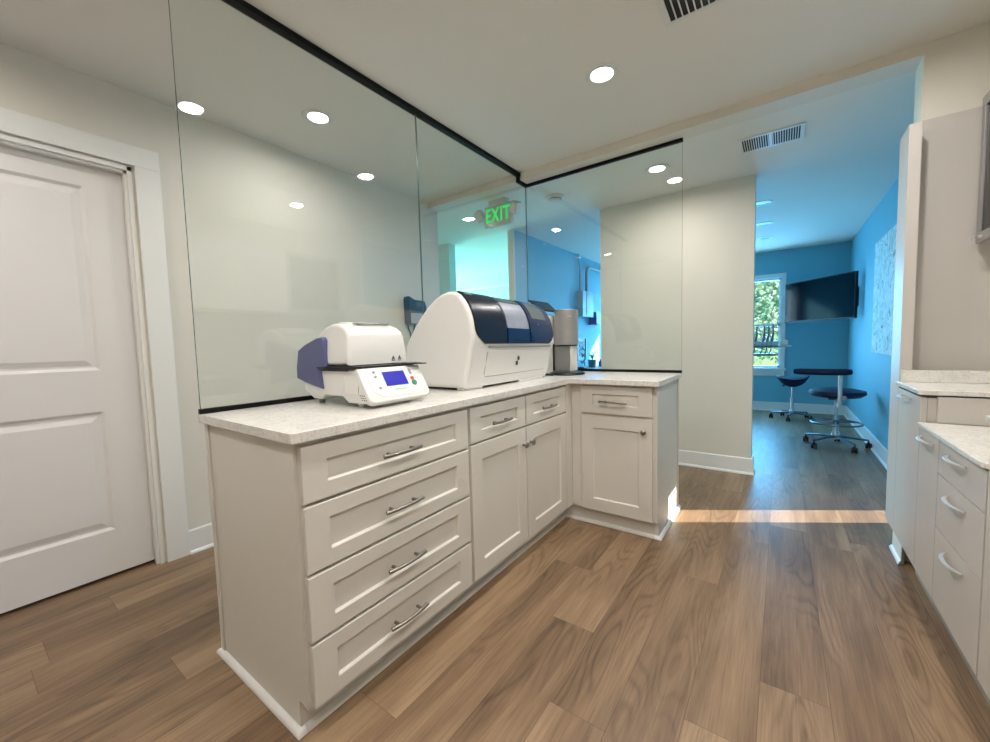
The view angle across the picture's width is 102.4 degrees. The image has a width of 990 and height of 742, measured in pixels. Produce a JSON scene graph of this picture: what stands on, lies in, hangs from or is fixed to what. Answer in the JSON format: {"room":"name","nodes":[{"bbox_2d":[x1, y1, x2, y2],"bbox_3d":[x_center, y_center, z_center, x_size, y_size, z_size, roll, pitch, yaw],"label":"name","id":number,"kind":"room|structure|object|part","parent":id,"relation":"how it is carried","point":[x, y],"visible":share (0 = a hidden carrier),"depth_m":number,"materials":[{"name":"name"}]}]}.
{"room":"dental clinic","nodes":[
{"label":"dental clinic","id":0,"kind":"room"},
{"bbox_2d":[0,42,439,561],"bbox_3d":[-1.905,-0.236,2.085,0.120,2.569,4.581,1,5,36],"label":"wall","id":1,"kind":"structure","parent":0,"point":[285,247],"depth_m":2.45,"materials":[{"name":"paint"}]},
{"bbox_2d":[0,145,154,613],"bbox_3d":[-2.139,0.038,1.785,0.040,2.039,0.831,1,5,36],"label":"door","id":2,"kind":"structure","parent":1,"relation":"in","point":[75,511],"depth_m":1.89,"materials":[{"name":"white paint"}]},
{"bbox_2d":[0,107,190,563],"bbox_3d":[-2.124,-0.020,1.772,0.138,2.193,1.094,1,5,36],"label":"door frame","id":3,"kind":"structure","parent":1,"relation":"attached to","point":[145,163],"depth_m":2.09,"materials":[{"name":"white paint"}]},
{"bbox_2d":[189,523,213,554],"bbox_3d":[-1.096,0.893,3.118,0.026,0.135,2.154,1,5,36],"label":"baseboard","id":4,"kind":"structure","parent":1,"relation":"attached to","point":[200,538],"depth_m":2.29,"materials":[{"name":"white paint"}]},
{"bbox_2d":[403,296,426,337],"bbox_3d":[-0.705,-0.322,3.579,0.079,0.675,0.212,1,5,36],"label":"wall device","id":5,"kind":"object","parent":1,"relation":"attached to","point":[412,308],"visible":0.6,"depth_m":3.50,"materials":[{"name":"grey plastic"}]},
{"bbox_2d":[438,244,456,295],"bbox_3d":[-2.083,-0.441,6.286,3.860,2.423,0.120,1,5,36],"label":"wall","id":6,"kind":"structure","parent":0,"point":[446,252],"depth_m":5.10,"materials":[{"name":"paint"}]},
{"bbox_2d":[456,273,508,299],"bbox_3d":[-0.372,-0.596,7.894,4.755,2.423,0.120,1,5,36],"label":"wall","id":7,"kind":"structure","parent":0,"point":[502,292],"depth_m":7.54,"materials":[{"name":"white paint"}]},
{"bbox_2d":[458,283,508,290],"bbox_3d":[-0.320,-1.594,7.679,4.455,0.040,0.025,1,5,36],"label":"trim","id":8,"kind":"structure","parent":7,"relation":"attached to","point":[507,284],"depth_m":7.58,"materials":[{"name":"white paint"}]},
{"bbox_2d":[0,410,989,741],"bbox_3d":[-0.786,0.930,4.184,8.470,0.100,9.360,1,5,36],"label":"floor","id":9,"kind":"structure","parent":0,"point":[776,604],"depth_m":1.50,"materials":[{"name":"brown wood"}]},
{"bbox_2d":[204,407,472,739],"bbox_3d":[-0.567,0.607,1.585,0.684,0.883,0.758,1,5,36],"label":"base cabinet","id":10,"kind":"object","parent":9,"relation":"on","point":[335,556],"visible":0.94,"depth_m":1.30,"materials":[{"name":"beige paint"}]},
{"bbox_3d":[-0.795,0.632,1.303,0.610,0.883,0.012,1,5,36],"label":"panel","id":11,"kind":"part","parent":10,"relation":"part of","materials":[{"name":"beige paint"}]},
{"bbox_3d":[-0.804,1.062,1.346,0.594,0.019,0.032,1,5,36],"label":"shoe molding","id":12,"kind":"part","parent":10,"relation":"part of","materials":[{"name":"white paint"}]},
{"bbox_3d":[-0.332,0.268,1.397,0.019,0.164,0.719,1,5,36],"label":"drawer","id":13,"kind":"part","parent":10,"relation":"part of","materials":[{"name":"beige paint"}]},
{"bbox_3d":[-0.327,0.456,1.410,0.019,0.194,0.719,1,5,36],"label":"drawer","id":14,"kind":"part","parent":10,"relation":"part of","materials":[{"name":"beige paint"}]},
{"bbox_3d":[-0.349,1.040,1.483,0.017,0.019,0.730,1,5,36],"label":"shoe molding","id":15,"kind":"part","parent":10,"relation":"part of","materials":[{"name":"beige paint"}]},
{"bbox_3d":[-0.321,0.659,1.423,0.019,0.192,0.719,1,5,36],"label":"drawer","id":16,"kind":"part","parent":10,"relation":"part of","materials":[{"name":"beige paint"}]},
{"bbox_3d":[-0.316,0.858,1.437,0.019,0.188,0.719,1,5,36],"label":"drawer","id":17,"kind":"part","parent":10,"relation":"part of","materials":[{"name":"beige paint"}]},
{"bbox_3d":[-0.317,0.275,1.369,0.037,0.013,0.168,1,5,36],"label":"handle","id":18,"kind":"part","parent":10,"relation":"part of","materials":[{"name":"silver metal"}]},
{"bbox_3d":[-0.311,0.464,1.381,0.037,0.013,0.168,1,5,36],"label":"handle","id":19,"kind":"part","parent":10,"relation":"part of","materials":[{"name":"silver metal"}]},
{"bbox_3d":[-0.306,0.666,1.395,0.037,0.013,0.168,1,5,36],"label":"handle","id":20,"kind":"part","parent":10,"relation":"part of","materials":[{"name":"silver metal"}]},
{"bbox_3d":[-0.301,0.866,1.409,0.037,0.013,0.168,1,5,36],"label":"handle","id":21,"kind":"part","parent":10,"relation":"part of","materials":[{"name":"silver metal"}]},
{"bbox_2d":[463,384,572,599],"bbox_3d":[-0.033,0.544,2.302,0.657,0.882,1.034,1,5,36],"label":"base cabinet","id":22,"kind":"object","parent":9,"relation":"on","point":[519,449],"visible":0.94,"depth_m":2.01,"materials":[{"name":"beige paint"}]},
{"bbox_2d":[198,371,681,444],"bbox_3d":[0.086,0.100,2.045,1.176,0.030,2.342,1,5,36],"label":"countertop","id":23,"kind":"structure","parent":22,"relation":"on","point":[292,423],"depth_m":1.46,"materials":[{"name":"stone"}]},
{"bbox_2d":[297,322,428,406],"bbox_3d":[-0.553,-0.039,1.675,0.487,0.330,0.334,1,5,36],"label":"machine","id":24,"kind":"object","parent":23,"relation":"on","point":[362,364],"visible":1,"depth_m":1.57,"materials":[{"name":"white plastic"}]},
{"bbox_3d":[-0.537,0.053,1.487,0.083,0.070,0.003,1,5,36],"label":"recess panel","id":25,"kind":"part","parent":24,"relation":"part of","materials":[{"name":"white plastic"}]},
{"bbox_3d":[-0.598,-0.115,1.702,0.318,0.164,0.298,1,5,36],"label":"lid","id":26,"kind":"part","parent":24,"relation":"part of","materials":[{"name":"white plastic"}]},
{"bbox_2d":[317,362,425,371],"bbox_3d":[-0.520,-0.020,1.653,0.345,0.021,0.334,1,5,36],"label":"tray","id":27,"kind":"object","parent":24,"relation":"on","point":[321,366],"depth_m":1.56,"materials":[{"name":"black plastic"}]},
{"bbox_2d":[168,0,682,413],"bbox_3d":[-0.006,-0.683,1.903,1.186,1.554,2.567,1,5,36],"label":"glass wall","id":28,"kind":"structure","parent":23,"relation":"on","point":[244,7],"depth_m":2.02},
{"bbox_3d":[-0.758,-0.659,1.842,0.010,1.531,1.124,1,5,36],"label":"glass pane","id":29,"kind":"part","parent":28,"relation":"part of","materials":[{"name":"clear glass"}]},
{"bbox_3d":[-0.081,-0.740,2.780,0.010,1.531,1.191,1,5,36],"label":"glass pane","id":30,"kind":"part","parent":28,"relation":"part of","materials":[{"name":"clear glass"}]},
{"bbox_3d":[0.742,-0.746,2.929,1.170,1.478,0.010,1,5,36],"label":"glass pane","id":31,"kind":"part","parent":28,"relation":"part of","materials":[{"name":"clear glass"}]},
{"bbox_2d":[406,290,553,390],"bbox_3d":[-0.051,-0.178,2.343,0.484,0.489,0.833,1,5,36],"label":"lab analyser","id":32,"kind":"object","parent":23,"relation":"on","point":[466,341],"visible":1,"depth_m":2.03,"materials":[{"name":"white plastic"}]},
{"bbox_3d":[0.150,-0.060,2.279,0.034,0.132,0.670,1,5,36],"label":"panel","id":33,"kind":"part","parent":32,"relation":"part of","materials":[{"name":"white plastic"}]},
{"bbox_2d":[529,300,584,375],"bbox_3d":[0.461,-0.239,2.806,0.352,0.522,0.341,1,5,36],"label":"dispenser","id":34,"kind":"object","parent":23,"relation":"on","point":[563,356],"visible":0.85,"depth_m":2.82,"materials":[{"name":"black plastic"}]},
{"bbox_3d":[0.489,0.014,2.780,0.267,0.020,0.267,1,5,36],"label":"plate","id":35,"kind":"part","parent":34,"relation":"part of","materials":[{"name":"black plastic"}]},
{"bbox_3d":[0.565,-0.101,2.860,0.017,0.194,0.096,1,5,36],"label":"rail","id":36,"kind":"part","parent":34,"relation":"part of","materials":[{"name":"white metal"}]},
{"bbox_3d":[0.019,0.221,1.882,0.019,0.154,0.448,1,5,36],"label":"drawer","id":37,"kind":"part","parent":22,"relation":"part of","materials":[{"name":"beige paint"}]},
{"bbox_3d":[0.029,0.609,1.909,0.019,0.604,0.448,1,5,36],"label":"door","id":38,"kind":"part","parent":22,"relation":"part of","materials":[{"name":"beige paint"}]},
{"bbox_3d":[0.035,0.233,1.856,0.037,0.013,0.153,1,5,36],"label":"handle","id":39,"kind":"part","parent":22,"relation":"part of","materials":[{"name":"silver metal"}]},
{"bbox_3d":[0.163,0.979,2.192,0.017,0.019,1.022,1,5,36],"label":"shoe molding","id":40,"kind":"part","parent":22,"relation":"part of","materials":[{"name":"beige paint"}]},
{"bbox_3d":[0.290,0.188,2.259,0.019,0.154,0.463,1,5,36],"label":"drawer","id":41,"kind":"part","parent":22,"relation":"part of","materials":[{"name":"beige paint"}]},
{"bbox_3d":[0.301,0.576,2.285,0.019,0.604,0.463,1,5,36],"label":"door","id":42,"kind":"part","parent":22,"relation":"part of","materials":[{"name":"beige paint"}]},
{"bbox_3d":[0.306,0.200,2.232,0.037,0.013,0.153,1,5,36],"label":"handle","id":43,"kind":"part","parent":22,"relation":"part of","materials":[{"name":"silver metal"}]},
{"bbox_2d":[571,364,600,401],"bbox_3d":[1.692,0.294,6.222,0.433,0.760,1.840,1,5,36],"label":"base cabinet","id":44,"kind":"object","parent":9,"relation":"on","point":[597,366],"visible":0.02,"depth_m":5.59,"materials":[{"name":"white paint"}]},
{"bbox_2d":[577,347,588,368],"bbox_3d":[1.242,-0.190,5.615,0.110,0.312,0.160,1,5,36],"label":"cable","id":45,"kind":"object","parent":44,"relation":"on","point":[584,366],"visible":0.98,"depth_m":5.61,"materials":[{"name":"black plastic"}]},
{"bbox_2d":[588,350,595,367],"bbox_3d":[1.421,-0.185,5.818,0.132,0.265,0.163,1,5,36],"label":"potted plant","id":46,"kind":"object","parent":44,"relation":"on","point":[592,363],"visible":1,"depth_m":5.78,"materials":[{"name":"green plant"}]},
{"bbox_3d":[1.423,-0.109,5.825,0.124,0.112,0.124,1,5,36],"label":"pot","id":47,"kind":"part","parent":46,"relation":"part of","materials":[{"name":"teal ceramic"}]},
{"bbox_2d":[565,379,680,540],"bbox_3d":[0.825,0.501,2.596,0.605,0.883,0.607,1,5,36],"label":"base cabinet","id":48,"kind":"object","parent":9,"relation":"on","point":[625,439],"visible":0.94,"depth_m":2.37,"materials":[{"name":"beige paint"}]},
{"bbox_3d":[0.693,0.947,2.443,0.547,0.019,0.017,1,5,36],"label":"shoe molding","id":49,"kind":"part","parent":48,"relation":"part of","materials":[{"name":"beige paint"}]},
{"bbox_3d":[0.685,0.183,2.318,0.168,0.013,0.037,1,5,36],"label":"handle","id":50,"kind":"part","parent":48,"relation":"part of","materials":[{"name":"silver metal"}]},
{"bbox_3d":[0.705,0.173,2.337,0.421,0.166,0.019,1,5,36],"label":"drawer","id":51,"kind":"part","parent":48,"relation":"part of","materials":[{"name":"beige paint"}]},
{"bbox_3d":[0.716,0.564,2.363,0.421,0.588,0.019,1,5,36],"label":"door","id":52,"kind":"part","parent":48,"relation":"part of","materials":[{"name":"beige paint"}]},
{"bbox_3d":[1.066,0.504,2.456,0.020,0.883,0.549,1,5,36],"label":"panel","id":53,"kind":"part","parent":48,"relation":"part of","materials":[{"name":"beige paint"}]},
{"bbox_3d":[1.085,0.934,2.485,0.038,0.019,0.544,1,5,36],"label":"shoe molding","id":54,"kind":"part","parent":48,"relation":"part of","materials":[{"name":"white paint"}]},
{"bbox_2d":[754,324,791,355],"bbox_3d":[2.943,0.109,4.661,0.835,1.272,0.400,1,5,36],"label":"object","id":55,"kind":"object","parent":9,"relation":"on","point":[761,344],"visible":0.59,"depth_m":4.38,"materials":[{"name":"grey metal"}]},
{"bbox_3d":[2.934,-0.192,4.640,0.575,0.025,0.240,1,5,36],"label":"arm","id":56,"kind":"part","parent":55,"relation":"part of","materials":[{"name":"grey plastic"}]},
{"bbox_2d":[755,345,791,347],"bbox_3d":[2.985,-0.280,4.596,0.705,0.018,0.280,1,5,36],"label":"tray","id":57,"kind":"object","parent":55,"relation":"on","point":[778,345],"depth_m":4.38,"materials":[{"name":"blue ceramic"}]},
{"bbox_2d":[769,375,813,421],"bbox_3d":[4.066,0.357,5.466,0.488,0.606,0.497,1,5,36],"label":"stool","id":58,"kind":"object","parent":9,"relation":"on","point":[792,382],"visible":0.94,"depth_m":5.42,"materials":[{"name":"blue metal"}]},
{"bbox_3d":[3.984,0.567,5.536,0.237,0.044,0.044,0,4,28],"label":"leg","id":59,"kind":"part","parent":58,"relation":"part of","materials":[{"name":"grey metal"}]},
{"bbox_3d":[4.076,0.132,5.452,0.370,0.155,0.268,1,5,36],"label":"seat","id":60,"kind":"part","parent":58,"relation":"part of","materials":[{"name":"blue plastic"}]},
{"bbox_3d":[4.140,0.573,5.380,0.224,0.044,0.142,1,5,36],"label":"leg","id":61,"kind":"part","parent":58,"relation":"part of","materials":[{"name":"grey metal"}]},
{"bbox_2d":[793,368,871,452],"bbox_3d":[3.429,0.367,4.021,0.688,0.815,0.549,-5,5,-41],"label":"stool","id":62,"kind":"object","parent":9,"relation":"on","point":[839,393],"visible":1,"depth_m":3.94,"materials":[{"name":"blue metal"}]},
{"bbox_3d":[3.422,0.668,4.186,0.044,0.054,0.263,-4,4,-28],"label":"leg","id":63,"kind":"part","parent":62,"relation":"part of","materials":[{"name":"grey metal"}]},
{"bbox_3d":[3.356,0.679,4.049,0.263,0.054,0.044,-2,4,-10],"label":"leg","id":64,"kind":"part","parent":62,"relation":"part of","materials":[{"name":"grey metal"}]},
{"bbox_3d":[3.471,0.221,4.042,0.456,0.093,0.456,1,5,36],"label":"seat","id":65,"kind":"part","parent":62,"relation":"part of","materials":[{"name":"blue plastic"}]},
{"bbox_3d":[3.387,0.189,3.923,0.032,0.331,0.289,1,5,36],"label":"arm post","id":66,"kind":"part","parent":62,"relation":"part of","materials":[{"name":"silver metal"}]},
{"bbox_3d":[3.466,0.683,3.944,0.044,0.054,0.263,-1,4,8],"label":"leg","id":67,"kind":"part","parent":62,"relation":"part of","materials":[{"name":"grey metal"}]},
{"bbox_3d":[3.601,0.675,4.016,0.263,0.054,0.044,0,4,26],"label":"leg","id":68,"kind":"part","parent":62,"relation":"part of","materials":[{"name":"grey metal"}]},
{"bbox_2d":[885,106,989,616],"bbox_3d":[2.067,-0.084,1.615,0.624,2.115,0.562,1,5,36],"label":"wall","id":69,"kind":"structure","parent":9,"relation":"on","point":[941,311],"depth_m":1.81,"materials":[{"name":"white paint"}]},
{"bbox_3d":[1.965,-0.176,1.918,0.042,1.889,0.178,1,5,36],"label":"panel","id":70,"kind":"part","parent":69,"relation":"part of","materials":[{"name":"white paint"}]},
{"bbox_3d":[1.810,0.438,1.742,0.018,0.695,0.368,1,5,36],"label":"door","id":71,"kind":"part","parent":69,"relation":"part of","materials":[{"name":"grey laminate"}]},
{"bbox_2d":[896,370,989,396],"bbox_3d":[2.061,0.045,1.593,0.605,0.072,0.506,1,5,36],"label":"countertop","id":72,"kind":"structure","parent":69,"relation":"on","point":[921,382],"depth_m":1.72,"materials":[{"name":"stone"}]},
{"bbox_3d":[2.209,-0.554,1.734,0.549,1.202,0.019,1,5,36],"label":"panel","id":73,"kind":"part","parent":69,"relation":"part of","materials":[{"name":"white paint"}]},
{"bbox_3d":[1.943,0.155,1.387,0.551,0.102,0.014,1,5,36],"label":"panel","id":74,"kind":"part","parent":69,"relation":"part of","materials":[{"name":"white paint"}]},
{"bbox_2d":[914,428,989,706],"bbox_3d":[1.738,0.631,1.179,0.624,0.764,0.645,1,5,36],"label":"base cabinet","id":75,"kind":"object","parent":9,"relation":"on","point":[952,490],"visible":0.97,"depth_m":1.26,"materials":[{"name":"white wood"}]},
{"bbox_3d":[1.608,0.260,1.495,0.030,0.007,0.159,1,5,36],"label":"handle","id":76,"kind":"part","parent":75,"relation":"part of","materials":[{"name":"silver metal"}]},
{"bbox_3d":[1.632,0.518,1.497,0.018,0.576,0.240,1,5,36],"label":"door","id":77,"kind":"part","parent":75,"relation":"part of","materials":[{"name":"grey laminate"}]},
{"bbox_3d":[1.430,0.604,1.258,0.030,0.007,0.154,1,5,36],"label":"handle","id":78,"kind":"part","parent":75,"relation":"part of","materials":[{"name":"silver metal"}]},
{"bbox_2d":[917,422,989,468],"bbox_3d":[1.731,0.237,1.140,0.605,0.016,0.632,1,5,36],"label":"countertop","id":79,"kind":"structure","parent":75,"relation":"on","point":[972,442],"depth_m":1.31,"materials":[{"name":"stone"}]},
{"bbox_3d":[1.425,0.414,1.246,0.030,0.007,0.154,1,5,36],"label":"handle","id":80,"kind":"part","parent":75,"relation":"part of","materials":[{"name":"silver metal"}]},
{"bbox_3d":[1.427,0.280,1.245,0.030,0.007,0.154,1,5,36],"label":"handle","id":81,"kind":"part","parent":75,"relation":"part of","materials":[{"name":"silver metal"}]},
{"bbox_3d":[1.448,0.695,1.246,0.018,0.267,0.398,1,5,36],"label":"drawer","id":82,"kind":"part","parent":75,"relation":"part of","materials":[{"name":"grey laminate"}]},
{"bbox_3d":[1.441,0.465,1.230,0.018,0.186,0.398,1,5,36],"label":"drawer","id":83,"kind":"part","parent":75,"relation":"part of","materials":[{"name":"grey laminate"}]},
{"bbox_3d":[1.437,0.311,1.220,0.018,0.115,0.398,1,5,36],"label":"drawer","id":84,"kind":"part","parent":75,"relation":"part of","materials":[{"name":"grey laminate"}]},
{"bbox_2d":[977,465,989,699],"bbox_3d":[1.255,0.628,0.508,0.624,0.886,0.994,1,5,36],"label":"base cabinet","id":85,"kind":"object","parent":9,"relation":"on","point":[983,675],"visible":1,"depth_m":1.05,"materials":[{"name":"white wood"}]},
{"bbox_2d":[0,0,989,202],"bbox_3d":[-0.592,-1.427,0.873,4.370,0.100,4.563,1,5,36],"label":"ceiling","id":86,"kind":"structure","parent":0,"point":[506,76],"depth_m":1.86,"materials":[{"name":"paint"}]},
{"bbox_2d":[301,108,333,125],"bbox_3d":[-1.018,-1.458,2.289,0.172,0.006,0.172,1,5,36],"label":"recessed light","id":87,"kind":"object","parent":86,"relation":"in","point":[315,116],"visible":1,"depth_m":2.28,"materials":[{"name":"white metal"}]},
{"bbox_2d":[584,62,619,85],"bbox_3d":[0.534,-1.479,1.987,0.172,0.006,0.172,1,5,36],"label":"recessed light","id":88,"kind":"object","parent":86,"relation":"in","point":[603,73],"visible":1,"depth_m":1.98,"materials":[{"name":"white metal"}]},
{"bbox_2d":[656,0,726,27],"bbox_3d":[0.821,-1.450,1.436,0.455,0.006,0.325,1,5,36],"label":"ceiling vent","id":89,"kind":"object","parent":86,"relation":"in","point":[673,12],"visible":1,"depth_m":1.60,"materials":[{"name":"white metal"}]},
{"bbox_2d":[514,230,600,366],"bbox_3d":[1.256,-0.514,6.027,0.070,2.423,3.550,1,5,36],"label":"wall partition","id":90,"kind":"structure","parent":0,"point":[553,271],"depth_m":5.36,"materials":[{"name":"blue paint"}]},
{"bbox_2d":[507,229,515,300],"bbox_3d":[0.211,-0.388,4.579,0.074,2.423,0.030,1,5,36],"label":"trim","id":91,"kind":"structure","parent":90,"relation":"attached to","point":[510,233],"depth_m":4.51,"materials":[{"name":"paint"}]},
{"bbox_2d":[577,337,586,360],"bbox_3d":[1.311,-0.334,6.029,0.021,0.360,0.330,1,5,36],"label":"framed picture","id":92,"kind":"object","parent":90,"relation":"attached to","point":[581,340],"visible":0.74,"depth_m":6.03,"materials":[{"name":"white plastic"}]},
{"bbox_2d":[579,341,583,355],"bbox_3d":[1.309,-0.341,6.029,0.002,0.225,0.170,1,5,36],"label":"print","id":93,"kind":"object","parent":92,"relation":"attached to","point":[581,343],"depth_m":6.03},
{"bbox_2d":[576,254,599,317],"bbox_3d":[1.771,-1.323,6.566,0.105,0.916,1.824,1,5,36],"label":"electrical box","id":94,"kind":"object","parent":90,"relation":"attached to","point":[584,298],"visible":0.91,"depth_m":5.91,"materials":[{"name":"grey metal"}]},
{"bbox_3d":[1.438,-1.007,6.029,0.005,0.345,0.255,1,5,36],"label":"plate","id":95,"kind":"part","parent":94,"relation":"part of","materials":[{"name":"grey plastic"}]},
{"bbox_2d":[588,312,600,324],"bbox_3d":[1.617,-0.834,6.339,0.139,0.200,0.340,1,5,36],"label":"wall box","id":96,"kind":"object","parent":90,"relation":"attached to","point":[596,319],"visible":0.83,"depth_m":6.24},
{"bbox_2d":[437,71,915,280],"bbox_3d":[0.477,-1.772,5.858,8.470,0.150,4.797,1,5,36],"label":"ceiling","id":97,"kind":"structure","parent":0,"point":[823,186],"depth_m":3.28,"materials":[{"name":"paint"}]},
{"bbox_2d":[474,197,520,228],"bbox_3d":[0.023,-1.412,3.543,0.489,0.230,0.102,1,5,36],"label":"exit sign","id":98,"kind":"object","parent":97,"relation":"hanging from","point":[501,211],"visible":1,"depth_m":3.53,"materials":[{"name":"green plastic"}]},
{"bbox_2d":[546,193,563,202],"bbox_3d":[0.530,-1.518,3.516,0.164,0.042,0.164,1,5,36],"label":"smoke detector","id":99,"kind":"object","parent":97,"relation":"attached to","point":[555,197],"visible":1,"depth_m":3.48,"materials":[{"name":"white plastic"}]},
{"bbox_2d":[645,163,668,173],"bbox_3d":[1.220,-1.520,2.995,0.172,0.006,0.172,1,5,36],"label":"recessed light","id":100,"kind":"object","parent":97,"relation":"in","point":[657,168],"visible":1,"depth_m":2.99,"materials":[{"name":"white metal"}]},
{"bbox_2d":[427,22,989,211],"bbox_3d":[0.932,-1.563,2.668,3.758,0.153,0.138,1,5,36],"label":"beam","id":101,"kind":"structure","parent":97,"relation":"attached to","point":[907,60],"depth_m":2.27,"materials":[{"name":"paint"}]},
{"bbox_2d":[756,200,772,206],"bbox_3d":[2.570,-1.613,3.830,0.172,0.006,0.172,1,5,36],"label":"recessed light","id":102,"kind":"object","parent":97,"relation":"in","point":[764,202],"visible":0.84,"depth_m":3.81,"materials":[{"name":"white metal"}]},
{"bbox_2d":[756,221,772,225],"bbox_3d":[3.064,-1.673,4.532,0.172,0.006,0.172,1,5,36],"label":"recessed light","id":103,"kind":"object","parent":97,"relation":"in","point":[768,222],"visible":0.97,"depth_m":4.52,"materials":[{"name":"white metal"}]},
{"bbox_2d":[758,236,772,239],"bbox_3d":[3.514,-1.729,5.173,0.172,0.006,0.172,1,5,36],"label":"recessed light","id":104,"kind":"object","parent":97,"relation":"in","point":[765,237],"visible":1,"depth_m":5.15,"materials":[{"name":"white metal"}]},
{"bbox_2d":[737,122,805,154],"bbox_3d":[1.798,-1.508,2.596,0.357,0.007,0.240,1,5,36],"label":"ceiling vent","id":105,"kind":"object","parent":97,"relation":"in","point":[796,132],"visible":1,"depth_m":2.58,"materials":[{"name":"white metal"}]},
{"bbox_2d":[600,174,756,457],"bbox_3d":[1.613,-0.364,3.651,1.277,2.423,0.119,1,5,36],"label":"wall","id":106,"kind":"structure","parent":0,"point":[678,274],"depth_m":3.48,"materials":[{"name":"paint"}]},
{"bbox_2d":[679,450,753,475],"bbox_3d":[1.612,0.783,3.662,1.303,0.135,0.026,1,5,36],"label":"baseboard","id":107,"kind":"structure","parent":106,"relation":"attached to","point":[741,465],"depth_m":3.44,"materials":[{"name":"white paint"}]},
{"bbox_2d":[751,455,754,474],"bbox_3d":[2.165,0.789,3.337,0.026,0.135,0.145,1,5,36],"label":"baseboard","id":108,"kind":"structure","parent":106,"relation":"attached to","point":[752,457],"depth_m":3.35,"materials":[{"name":"white paint"}]},
{"bbox_2d":[753,241,851,405],"bbox_3d":[3.666,-0.615,6.548,3.229,2.423,0.120,1,5,36],"label":"wall","id":109,"kind":"structure","parent":0,"point":[823,344],"depth_m":5.81,"materials":[{"name":"blue paint"}]},
{"bbox_2d":[753,273,785,375],"bbox_3d":[3.948,-0.703,6.281,1.065,1.540,0.130,1,5,36],"label":"window","id":110,"kind":"structure","parent":109,"relation":"in","point":[779,370],"depth_m":6.02,"materials":[{"name":"white paint"}]},
{"bbox_2d":[753,401,844,414],"bbox_3d":[3.654,0.531,6.566,3.229,0.135,0.026,1,5,36],"label":"baseboard","id":111,"kind":"structure","parent":109,"relation":"attached to","point":[757,405],"depth_m":5.92,"materials":[{"name":"white paint"}]},
{"bbox_2d":[846,177,898,449],"bbox_3d":[3.657,-0.422,3.692,0.100,2.423,4.539,1,5,36],"label":"wall","id":112,"kind":"structure","parent":0,"point":[871,374],"depth_m":4.24,"materials":[{"name":"paint"}]},
{"bbox_2d":[784,271,858,322],"bbox_3d":[4.357,-0.929,5.153,0.410,0.545,1.051,-2,4,-3],"label":"television","id":113,"kind":"object","parent":112,"relation":"attached to","point":[833,297],"visible":1,"depth_m":5.04,"materials":[{"name":"black plastic"}]},
{"bbox_2d":[844,406,887,469],"bbox_3d":[3.876,0.689,4.137,0.026,0.135,3.720,1,5,36],"label":"baseboard","id":114,"kind":"structure","parent":112,"relation":"attached to","point":[878,449],"depth_m":3.97,"materials":[{"name":"white paint"}]},
{"bbox_2d":[871,224,896,355],"bbox_3d":[3.464,-0.677,3.530,0.031,1.055,0.950,1,5,36],"label":"wall art","id":115,"kind":"object","parent":112,"relation":"attached to","point":[885,248],"visible":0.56,"depth_m":3.50},
{"bbox_2d":[904,34,989,561],"bbox_3d":[2.272,-0.254,1.815,0.542,2.416,0.138,1,5,36],"label":"wall","id":116,"kind":"structure","parent":0,"point":[956,78],"depth_m":1.79,"materials":[{"name":"paint"}]},
{"bbox_2d":[889,532,904,564],"bbox_3d":[2.052,0.881,2.030,0.026,0.135,0.207,1,5,36],"label":"baseboard","id":117,"kind":"structure","parent":116,"relation":"attached to","point":[897,550],"depth_m":2.01,"materials":[{"name":"white paint"}]},
{"bbox_3d":[1.243,-0.119,-0.177,0.120,2.469,4.581,1,5,36],"label":"wall","id":118,"kind":"structure","parent":0,"visible":0},
{"bbox_2d":[971,91,989,243],"bbox_3d":[2.072,-0.844,1.398,0.390,0.620,0.598,1,5,36],"label":"upper cabinet","id":119,"kind":"object","parent":118,"relation":"attached to","point":[982,235],"visible":1,"depth_m":1.70,"materials":[{"name":"grey laminate"}]},
{"bbox_3d":[2.073,-0.578,1.715,0.030,0.026,0.026,1,5,36],"label":"knob","id":120,"kind":"part","parent":119,"relation":"part of","materials":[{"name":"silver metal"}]},
{"bbox_3d":[1.946,-0.847,1.489,0.005,0.530,0.526,1,5,36],"label":"dark glass","id":121,"kind":"part","parent":119,"relation":"part of","materials":[{"name":"black glass"}]},
{"label":"outside","id":122,"kind":"structure","parent":0,"visible":0},
{"bbox_2d":[753,349,777,365],"bbox_3d":[19.805,-0.924,27.487,60.000,0.050,52.280,1,5,36],"label":"lawn","id":123,"kind":"structure","parent":122,"point":[765,362],"depth_m":22.41,"materials":[{"name":"green plant"}]},
{"bbox_2d":[753,280,778,365],"bbox_3d":[6.070,-1.923,10.294,2.877,5.005,2.868,1,5,36],"label":"tree","id":124,"kind":"object","parent":123,"relation":"on","point":[761,318],"visible":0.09,"depth_m":9.55,"materials":[{"name":"green plant"}]}
]}

